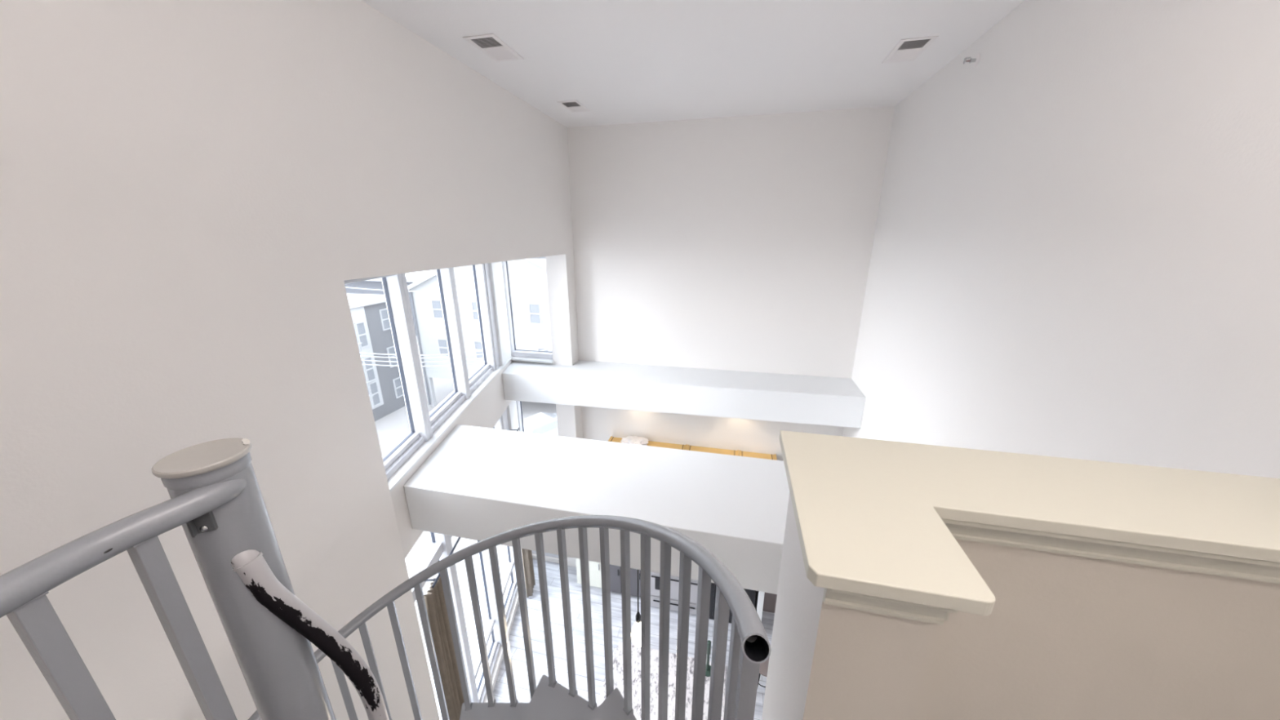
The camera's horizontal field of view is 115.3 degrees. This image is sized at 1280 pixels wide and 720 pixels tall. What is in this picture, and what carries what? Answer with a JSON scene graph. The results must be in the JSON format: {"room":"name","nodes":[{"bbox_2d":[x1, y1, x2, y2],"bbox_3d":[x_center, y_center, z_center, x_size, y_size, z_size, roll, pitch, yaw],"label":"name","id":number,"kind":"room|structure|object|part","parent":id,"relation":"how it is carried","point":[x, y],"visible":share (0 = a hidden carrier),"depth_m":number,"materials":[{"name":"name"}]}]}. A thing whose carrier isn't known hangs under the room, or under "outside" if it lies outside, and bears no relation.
{"room":"spiral staircase landing","nodes":[
{"label":"spiral staircase landing","id":0,"kind":"room"},
{"bbox_2d":[0,0,582,719],"bbox_3d":[-1.876,1.452,1.770,0.180,6.191,8.400,4,18,13],"label":"wall","id":1,"kind":"structure","parent":0,"point":[191,191],"depth_m":1.62,"materials":[{"name":"white paint"}]},
{"bbox_2d":[409,532,476,702],"bbox_3d":[-1.738,2.625,3.451,0.120,2.750,0.870,-1,17,-2],"label":"window","id":2,"kind":"structure","parent":1,"relation":"in","point":[438,549],"depth_m":3.62,"materials":[{"name":"white plastic"}]},
{"bbox_2d":[424,427,519,587],"bbox_3d":[-1.640,1.285,4.173,0.174,0.017,2.538,-1,17,-2],"label":"curtain rod","id":3,"kind":"object","parent":1,"relation":"attached to","point":[436,580],"visible":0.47,"depth_m":3.07,"materials":[{"name":"grey"}]},
{"bbox_2d":[423,576,464,719],"bbox_3d":[-1.534,2.863,3.374,0.086,2.480,0.283,-1,17,-2],"label":"curtain","id":4,"kind":"object","parent":3,"relation":"hanging from","point":[435,602],"visible":0.83,"depth_m":3.15,"materials":[{"name":"brown fabric"}]},
{"bbox_2d":[521,548,535,597],"bbox_3d":[-1.597,2.188,5.544,0.086,2.480,0.232,-1,17,-1],"label":"curtain","id":5,"kind":"object","parent":3,"relation":"hanging from","point":[526,554],"visible":0.3,"depth_m":5.75,"materials":[{"name":"brown fabric"}]},
{"bbox_2d":[475,577,524,702],"bbox_3d":[-1.811,3.592,5.140,0.220,0.100,3.397,-1,17,-2],"label":"sill","id":6,"kind":"structure","parent":1,"relation":"attached to","point":[500,655],"depth_m":5.02,"materials":[{"name":"white paint"}]},
{"bbox_2d":[382,360,512,558],"bbox_3d":[-1.843,0.664,4.200,0.300,0.550,3.345,-1,17,-2],"label":"wall","id":7,"kind":"structure","parent":0,"point":[486,409],"depth_m":3.89,"materials":[{"name":"white paint"}]},
{"bbox_2d":[343,273,430,479],"bbox_3d":[-1.749,0.124,2.673,0.120,1.350,0.870,-1,17,-2],"label":"window","id":8,"kind":"structure","parent":7,"relation":"in","point":[393,285],"depth_m":3.01,"materials":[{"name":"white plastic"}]},
{"bbox_2d":[401,267,469,438],"bbox_3d":[-1.781,-0.134,3.501,0.120,1.350,0.865,-1,17,-2],"label":"window","id":9,"kind":"structure","parent":7,"relation":"in","point":[445,281],"depth_m":3.78,"materials":[{"name":"white plastic"}]},
{"bbox_2d":[387,355,512,492],"bbox_3d":[-1.754,0.420,4.030,0.152,0.022,3.097,-1,17,-2],"label":"sill","id":10,"kind":"structure","parent":7,"relation":"on","point":[406,468],"depth_m":3.37,"materials":[{"name":"white paint"}]},
{"bbox_2d":[451,263,495,396],"bbox_3d":[-1.813,-0.395,4.341,0.120,1.350,0.896,-1,17,-2],"label":"window","id":11,"kind":"structure","parent":7,"relation":"in","point":[478,272],"depth_m":4.66,"materials":[{"name":"white plastic"}]},
{"bbox_2d":[447,534,502,702],"bbox_3d":[-1.770,2.368,4.279,0.120,2.750,0.865,-1,17,-2],"label":"window","id":12,"kind":"structure","parent":7,"relation":"in","point":[492,628],"depth_m":4.71,"materials":[{"name":"white plastic"}]},
{"bbox_2d":[484,262,524,573],"bbox_3d":[-1.822,1.023,5.371,0.130,4.670,0.228,-1,17,-2],"label":"trim","id":13,"kind":"structure","parent":7,"relation":"attached to","point":[504,416],"depth_m":4.87,"materials":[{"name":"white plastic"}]},
{"bbox_2d":[493,417,517,623],"bbox_3d":[-1.802,2.106,5.120,0.120,2.750,0.896,-1,17,-2],"label":"window","id":14,"kind":"structure","parent":7,"relation":"in","point":[510,571],"depth_m":5.64,"materials":[{"name":"white plastic"}]},
{"bbox_2d":[345,274,551,366],"bbox_3d":[-13.438,0.536,18.867,18.984,8.674,1.360,-2,17,-5],"label":"power lines","id":15,"kind":"object","parent":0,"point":[545,274],"visible":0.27,"depth_m":19.09,"materials":[{"name":"grey"}]},
{"bbox_2d":[488,262,519,431],"bbox_3d":[-1.835,1.000,5.613,0.200,4.770,0.414,-1,17,-2],"label":"column","id":16,"kind":"structure","parent":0,"point":[495,268],"depth_m":5.11,"materials":[{"name":"white paint"}]},
{"bbox_2d":[512,253,577,567],"bbox_3d":[-1.464,0.777,5.820,1.220,5.070,0.210,4,18,13],"label":"wall","id":17,"kind":"structure","parent":0,"point":[557,266],"depth_m":5.23,"materials":[{"name":"white paint"}]},
{"bbox_2d":[502,256,552,359],"bbox_3d":[-1.462,-0.684,5.347,0.655,1.340,0.100,4,18,13],"label":"window","id":18,"kind":"structure","parent":17,"relation":"in","point":[514,353],"depth_m":5.45,"materials":[{"name":"white plastic"}]},
{"bbox_2d":[511,356,553,363],"bbox_3d":[-1.470,-0.016,5.493,0.670,0.022,0.160,4,18,13],"label":"trim","id":19,"kind":"structure","parent":17,"relation":"attached to","point":[517,358],"depth_m":5.43,"materials":[{"name":"white paint"}]},
{"bbox_2d":[515,400,558,558],"bbox_3d":[-1.451,1.808,6.123,0.655,2.780,0.100,4,18,13],"label":"window","id":20,"kind":"structure","parent":17,"relation":"in","point":[519,410],"depth_m":5.89,"materials":[{"name":"white plastic"}]},
{"bbox_2d":[426,551,774,719],"bbox_3d":[-0.664,4.581,2.453,5.022,0.200,8.800,4,18,13],"label":"floor","id":21,"kind":"structure","parent":0,"point":[501,695],"depth_m":5.30,"materials":[{"name":"white wood"}]},
{"bbox_2d":[0,437,770,719],"bbox_3d":[-0.656,2.397,1.280,1.901,4.666,1.932,4,18,13],"label":"spiral staircase","id":22,"kind":"structure","parent":21,"relation":"on","point":[213,488],"depth_m":0.75,"materials":[{"name":"grey metal"}]},
{"bbox_3d":[-0.738,0.343,0.218,0.077,0.044,1.005,2,17,6],"label":"landing rail","id":23,"kind":"part","parent":22,"relation":"part of","materials":[{"name":"grey metal"}]},
{"bbox_3d":[-0.634,0.963,0.928,0.048,1.395,0.153,11,20,32],"label":"grab rail","id":24,"kind":"part","parent":22,"relation":"part of","materials":[{"name":"grey metal"}]},
{"bbox_3d":[-0.693,1.989,1.223,1.802,3.397,1.803,4,18,13],"label":"handrail","id":25,"kind":"part","parent":22,"relation":"part of","materials":[{"name":"grey metal"}]},
{"bbox_2d":[575,558,601,587],"bbox_3d":[-0.676,3.016,6.152,0.395,0.590,0.613,4,18,13],"label":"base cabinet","id":26,"kind":"object","parent":21,"relation":"on","point":[595,576],"visible":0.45,"depth_m":5.87,"materials":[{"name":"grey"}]},
{"bbox_2d":[609,564,621,593],"bbox_3d":[-0.341,3.042,6.062,0.290,0.590,0.643,4,18,13],"label":"base cabinet","id":27,"kind":"object","parent":21,"relation":"on","point":[615,571],"visible":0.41,"depth_m":5.75,"materials":[{"name":"grey"}]},
{"bbox_2d":[630,568,640,597],"bbox_3d":[-0.046,3.061,5.997,0.305,0.590,0.643,4,18,13],"label":"base cabinet","id":28,"kind":"object","parent":21,"relation":"on","point":[633,573],"visible":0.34,"depth_m":5.69,"materials":[{"name":"grey"}]},
{"bbox_2d":[596,641,725,719],"bbox_3d":[0.043,4.002,3.939,1.480,0.015,2.420,4,18,13],"label":"area rug","id":29,"kind":"object","parent":21,"relation":"on","point":[618,673],"visible":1,"depth_m":4.69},
{"bbox_2d":[705,640,711,676],"bbox_3d":[0.804,3.487,4.765,0.140,0.470,0.140,4,18,13],"label":"plant stand","id":30,"kind":"object","parent":29,"relation":"on","point":[708,672],"visible":0.75,"depth_m":4.77,"materials":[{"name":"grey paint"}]},
{"bbox_2d":[650,571,697,614],"bbox_3d":[0.537,3.014,5.778,0.720,0.805,0.758,4,18,13],"label":"range","id":31,"kind":"object","parent":21,"relation":"on","point":[655,577],"visible":0.11,"depth_m":5.47,"materials":[{"name":"silver metal"}]},
{"bbox_3d":[0.463,3.356,5.547,0.700,0.170,0.025,4,18,13],"label":"drawer","id":32,"kind":"part","parent":31,"relation":"part of","materials":[{"name":"silver metal"}]},
{"bbox_3d":[0.459,3.315,5.494,0.570,0.020,0.020,4,18,13],"label":"handle","id":33,"kind":"part","parent":31,"relation":"part of","materials":[{"name":"black"}]},
{"bbox_3d":[0.453,2.923,5.374,0.620,0.020,0.020,4,18,13],"label":"handle","id":34,"kind":"part","parent":31,"relation":"part of","materials":[{"name":"black"}]},
{"bbox_2d":[709,582,755,623],"bbox_3d":[1.280,2.780,5.519,0.570,1.400,0.766,4,18,13],"label":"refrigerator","id":35,"kind":"object","parent":21,"relation":"on","point":[751,593],"visible":0.21,"depth_m":5.32,"materials":[{"name":"black"}]},
{"bbox_3d":[0.970,3.114,5.310,0.018,0.610,0.044,4,18,13],"label":"handle","id":36,"kind":"part","parent":35,"relation":"part of","materials":[{"name":"black"}]},
{"bbox_2d":[757,657,768,687],"bbox_3d":[1.407,3.600,4.600,0.230,0.381,0.230,4,18,13],"label":"bar stool","id":37,"kind":"object","parent":21,"relation":"on","point":[763,668],"visible":0.15,"depth_m":4.52,"materials":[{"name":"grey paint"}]},
{"bbox_3d":[1.406,3.433,4.548,0.230,0.030,0.230,4,18,13],"label":"seat","id":38,"kind":"part","parent":37,"relation":"part of","materials":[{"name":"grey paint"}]},
{"bbox_2d":[361,0,1025,127],"bbox_3d":[-0.121,-1.484,0.426,3.852,0.200,8.800,4,18,13],"label":"ceiling","id":39,"kind":"structure","parent":0,"point":[625,61],"depth_m":2.73,"materials":[{"name":"white paint"}]},
{"bbox_2d":[462,33,524,62],"bbox_3d":[-0.971,-2.084,2.715,0.217,0.007,0.390,4,18,13],"label":"ceiling vent","id":40,"kind":"object","parent":39,"relation":"in","point":[491,45],"visible":1,"depth_m":2.69,"materials":[{"name":"white metal"}]},
{"bbox_2d":[556,100,590,112],"bbox_3d":[-0.642,-2.471,3.955,0.204,0.007,0.360,4,18,13],"label":"ceiling vent","id":41,"kind":"object","parent":39,"relation":"in","point":[573,106],"visible":1,"depth_m":3.94,"materials":[{"name":"white metal"}]},
{"bbox_2d":[881,35,938,63],"bbox_3d":[1.830,-2.112,2.767,0.213,0.007,0.391,4,18,13],"label":"ceiling vent","id":42,"kind":"object","parent":39,"relation":"in","point":[907,49],"visible":1,"depth_m":2.74,"materials":[{"name":"white metal"}]},
{"bbox_2d":[567,106,894,461],"bbox_3d":[0.874,0.319,5.372,3.832,6.191,0.200,4,18,13],"label":"wall","id":43,"kind":"structure","parent":0,"point":[740,243],"depth_m":4.75,"materials":[{"name":"white paint"}]},
{"bbox_2d":[607,435,622,442],"bbox_3d":[-0.229,1.534,5.710,0.470,0.778,0.374,4,18,13],"label":"upper cabinet","id":44,"kind":"object","parent":43,"relation":"attached to","point":[611,438],"visible":0.06,"depth_m":5.74,"materials":[{"name":"orange wood"}]},
{"bbox_2d":[620,435,648,445],"bbox_3d":[-0.086,1.122,5.577,0.412,0.096,0.356,4,18,13],"label":"plastic bag","id":45,"kind":"object","parent":44,"relation":"on","point":[629,439],"visible":0.59,"depth_m":5.56,"materials":[{"name":"white plastic"}]},
{"bbox_2d":[646,440,687,449],"bbox_3d":[0.309,1.569,5.590,0.625,0.778,0.374,4,18,13],"label":"upper cabinet","id":46,"kind":"object","parent":43,"relation":"attached to","point":[651,443],"visible":0.09,"depth_m":5.58,"materials":[{"name":"orange wood"}]},
{"bbox_2d":[502,360,866,428],"bbox_3d":[0.336,0.362,5.019,4.323,0.363,0.725,4,18,13],"label":"beam","id":47,"kind":"structure","parent":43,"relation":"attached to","point":[748,395],"depth_m":4.76,"materials":[{"name":"white paint"}]},
{"bbox_2d":[686,444,738,455],"bbox_3d":[0.952,1.611,5.447,0.685,0.778,0.374,4,18,13],"label":"upper cabinet","id":48,"kind":"object","parent":43,"relation":"attached to","point":[717,451],"visible":0.1,"depth_m":5.45,"materials":[{"name":"orange wood"}]},
{"bbox_2d":[738,449,777,460],"bbox_3d":[1.520,1.648,5.321,0.470,0.778,0.374,4,18,13],"label":"upper cabinet","id":49,"kind":"object","parent":43,"relation":"attached to","point":[747,454],"visible":0.15,"depth_m":5.32,"materials":[{"name":"orange"}]},
{"bbox_2d":[754,591,764,621],"bbox_3d":[1.612,2.663,5.387,0.060,1.700,0.800,4,18,13],"label":"wall","id":50,"kind":"structure","parent":0,"point":[759,598],"depth_m":5.13,"materials":[{"name":"white paint"}]},
{"bbox_2d":[761,492,1279,719],"bbox_3d":[0.996,2.460,1.462,1.227,4.425,0.450,4,18,13],"label":"wall","id":51,"kind":"structure","parent":0,"point":[1064,637],"depth_m":0.88,"materials":[{"name":"white paint"}]},
{"bbox_2d":[822,587,958,625],"bbox_3d":[0.427,0.423,0.702,0.191,0.070,0.036,4,18,13],"label":"trim","id":52,"kind":"structure","parent":51,"relation":"attached to","point":[927,614],"depth_m":0.71,"materials":[{"name":"beige"}]},
{"bbox_2d":[944,611,949,620],"bbox_3d":[0.569,0.390,0.806,0.036,0.070,0.240,4,18,13],"label":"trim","id":53,"kind":"structure","parent":51,"relation":"attached to","point":[946,618],"depth_m":0.70,"materials":[{"name":"beige wood"}]},
{"bbox_2d":[779,430,1279,615],"bbox_3d":[0.967,0.337,0.804,1.267,0.029,0.536,4,18,13],"label":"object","id":54,"kind":"structure","parent":51,"relation":"on","point":[869,513],"depth_m":0.85,"materials":[{"name":"beige wood"}]},
{"bbox_2d":[942,519,1279,583],"bbox_3d":[1.079,0.392,0.792,1.036,0.070,0.036,4,18,13],"label":"trim","id":55,"kind":"structure","parent":51,"relation":"attached to","point":[1164,557],"depth_m":0.82,"materials":[{"name":"beige wood"}]},
{"bbox_2d":[842,0,1279,478],"bbox_3d":[1.671,1.683,0.980,0.200,6.191,8.400,4,18,13],"label":"wall","id":56,"kind":"structure","parent":0,"point":[1075,254],"depth_m":1.68,"materials":[{"name":"white paint"}]},
{"bbox_2d":[403,424,789,594],"bbox_3d":[0.084,1.015,2.923,3.820,0.363,0.915,4,18,13],"label":"beam","id":57,"kind":"structure","parent":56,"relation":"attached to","point":[480,483],"depth_m":2.76,"materials":[{"name":"white paint"}]},
{"bbox_2d":[631,568,640,647],"bbox_3d":[-0.016,1.779,3.194,0.120,1.254,0.120,4,18,13],"label":"pendant lamp","id":58,"kind":"object","parent":57,"relation":"hanging from","point":[636,630],"visible":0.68,"depth_m":3.29,"materials":[{"name":"white glass"}]},
{"bbox_3d":[-0.014,2.256,3.343,0.120,0.255,0.120,4,18,13],"label":"bulb","id":59,"kind":"part","parent":58,"relation":"part of","materials":[{"name":"white glass"}]},
{"bbox_3d":[-0.016,1.647,3.153,0.011,0.940,0.011,12,21,34],"label":"cord","id":60,"kind":"part","parent":58,"relation":"part of","materials":[{"name":"black plastic"}]},
{"bbox_2d":[635,612,640,623],"bbox_3d":[-0.015,2.087,3.290,0.044,0.100,0.044,4,18,13],"label":"socket","id":61,"kind":"object","parent":58,"relation":"attached to","point":[637,615],"depth_m":3.27,"materials":[{"name":"black"}]},
{"bbox_2d":[762,592,777,613],"bbox_3d":[2.038,2.503,5.220,0.812,2.100,0.115,4,18,13],"label":"door","id":62,"kind":"structure","parent":56,"relation":"in","point":[770,599],"depth_m":5.55,"materials":[{"name":"grey paint"}]},
{"bbox_2d":[963,53,980,66],"bbox_3d":[2.127,-1.924,2.603,0.074,0.068,0.068,4,18,13],"label":"sprinkler head","id":63,"kind":"object","parent":56,"relation":"attached to","point":[975,61],"visible":1,"depth_m":2.59},
{"label":"outside","id":64,"kind":"structure","parent":0,"visible":0},
{"bbox_2d":[374,335,556,660],"bbox_3d":[-14.138,-4.578,50.403,130.000,0.300,130.000,4,18,13],"label":"ground","id":65,"kind":"structure","parent":64,"point":[393,427],"depth_m":20.82,"materials":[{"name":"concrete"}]},
{"bbox_2d":[346,293,405,421],"bbox_3d":[-19.106,0.016,23.685,8.900,6.850,6.800,4,18,13],"label":"brick building","id":66,"kind":"structure","parent":65,"relation":"on","point":[369,312],"depth_m":23.61,"materials":[{"name":"grey"}]},
{"bbox_3d":[-15.346,-1.394,22.358,0.017,1.300,0.450,4,18,13],"label":"pane","id":67,"kind":"part","parent":66,"relation":"part of","materials":[{"name":"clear glass"}]},
{"bbox_3d":[-15.337,0.516,22.952,0.017,1.300,0.450,4,18,13],"label":"pane","id":68,"kind":"part","parent":66,"relation":"part of","materials":[{"name":"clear glass"}]},
{"bbox_3d":[-15.331,1.948,23.398,0.017,1.300,0.450,4,18,13],"label":"pane","id":69,"kind":"part","parent":66,"relation":"part of","materials":[{"name":"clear glass"}]},
{"bbox_3d":[-15.016,-2.429,23.997,0.017,1.100,0.650,4,18,13],"label":"pane","id":70,"kind":"part","parent":66,"relation":"part of","materials":[{"name":"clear glass"}]},
{"bbox_3d":[-15.006,-0.233,24.681,0.017,1.100,0.650,4,18,13],"label":"pane","id":71,"kind":"part","parent":66,"relation":"part of","materials":[{"name":"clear glass"}]},
{"bbox_3d":[-14.998,1.676,25.275,0.017,1.100,0.650,4,18,13],"label":"pane","id":72,"kind":"part","parent":66,"relation":"part of","materials":[{"name":"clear glass"}]},
{"bbox_2d":[344,269,435,335],"bbox_3d":[-37.269,-8.878,53.607,44.000,6.200,17.000,4,18,13],"label":"sky","id":73,"kind":"structure","parent":65,"relation":"on","point":[411,277],"depth_m":43.37,"materials":[{"name":"grey"}]},
{"bbox_2d":[407,258,551,406],"bbox_3d":[-6.525,-2.819,27.028,12.700,10.172,9.650,4,18,13],"label":"building","id":74,"kind":"structure","parent":65,"relation":"on","point":[530,297],"depth_m":22.89,"materials":[{"name":"grey"}]},
{"bbox_3d":[-13.130,1.964,25.503,0.240,2.000,0.250,4,18,13],"label":"porch post","id":75,"kind":"part","parent":74,"relation":"part of","materials":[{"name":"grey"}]},
{"bbox_3d":[-11.699,-2.936,23.424,0.570,0.980,0.017,4,18,13],"label":"pane","id":76,"kind":"part","parent":74,"relation":"part of","materials":[{"name":"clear glass"}]},
{"bbox_3d":[-11.689,-0.739,24.107,0.570,0.980,0.017,4,18,13],"label":"pane","id":77,"kind":"part","parent":74,"relation":"part of","materials":[{"name":"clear glass"}]},
{"bbox_3d":[-9.151,-2.770,22.856,0.600,0.980,0.017,4,18,13],"label":"pane","id":78,"kind":"part","parent":74,"relation":"part of","materials":[{"name":"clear glass"}]},
{"bbox_3d":[-9.288,-0.583,23.573,0.600,0.980,0.017,4,18,13],"label":"pane","id":79,"kind":"part","parent":74,"relation":"part of","materials":[{"name":"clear glass"}]},
{"bbox_3d":[-5.723,-2.528,22.098,0.580,1.040,0.017,4,18,13],"label":"pane","id":80,"kind":"part","parent":74,"relation":"part of","materials":[{"name":"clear glass"}]},
{"bbox_2d":[523,412,558,435],"bbox_3d":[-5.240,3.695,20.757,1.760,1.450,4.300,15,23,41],"label":"parked car","id":81,"kind":"object","parent":65,"relation":"on","point":[543,423],"visible":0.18,"depth_m":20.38,"materials":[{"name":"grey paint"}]},
{"bbox_3d":[-5.157,3.233,20.709,1.600,0.360,2.350,15,23,41],"label":"glass","id":82,"kind":"part","parent":81,"relation":"part of","materials":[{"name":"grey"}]}
]}

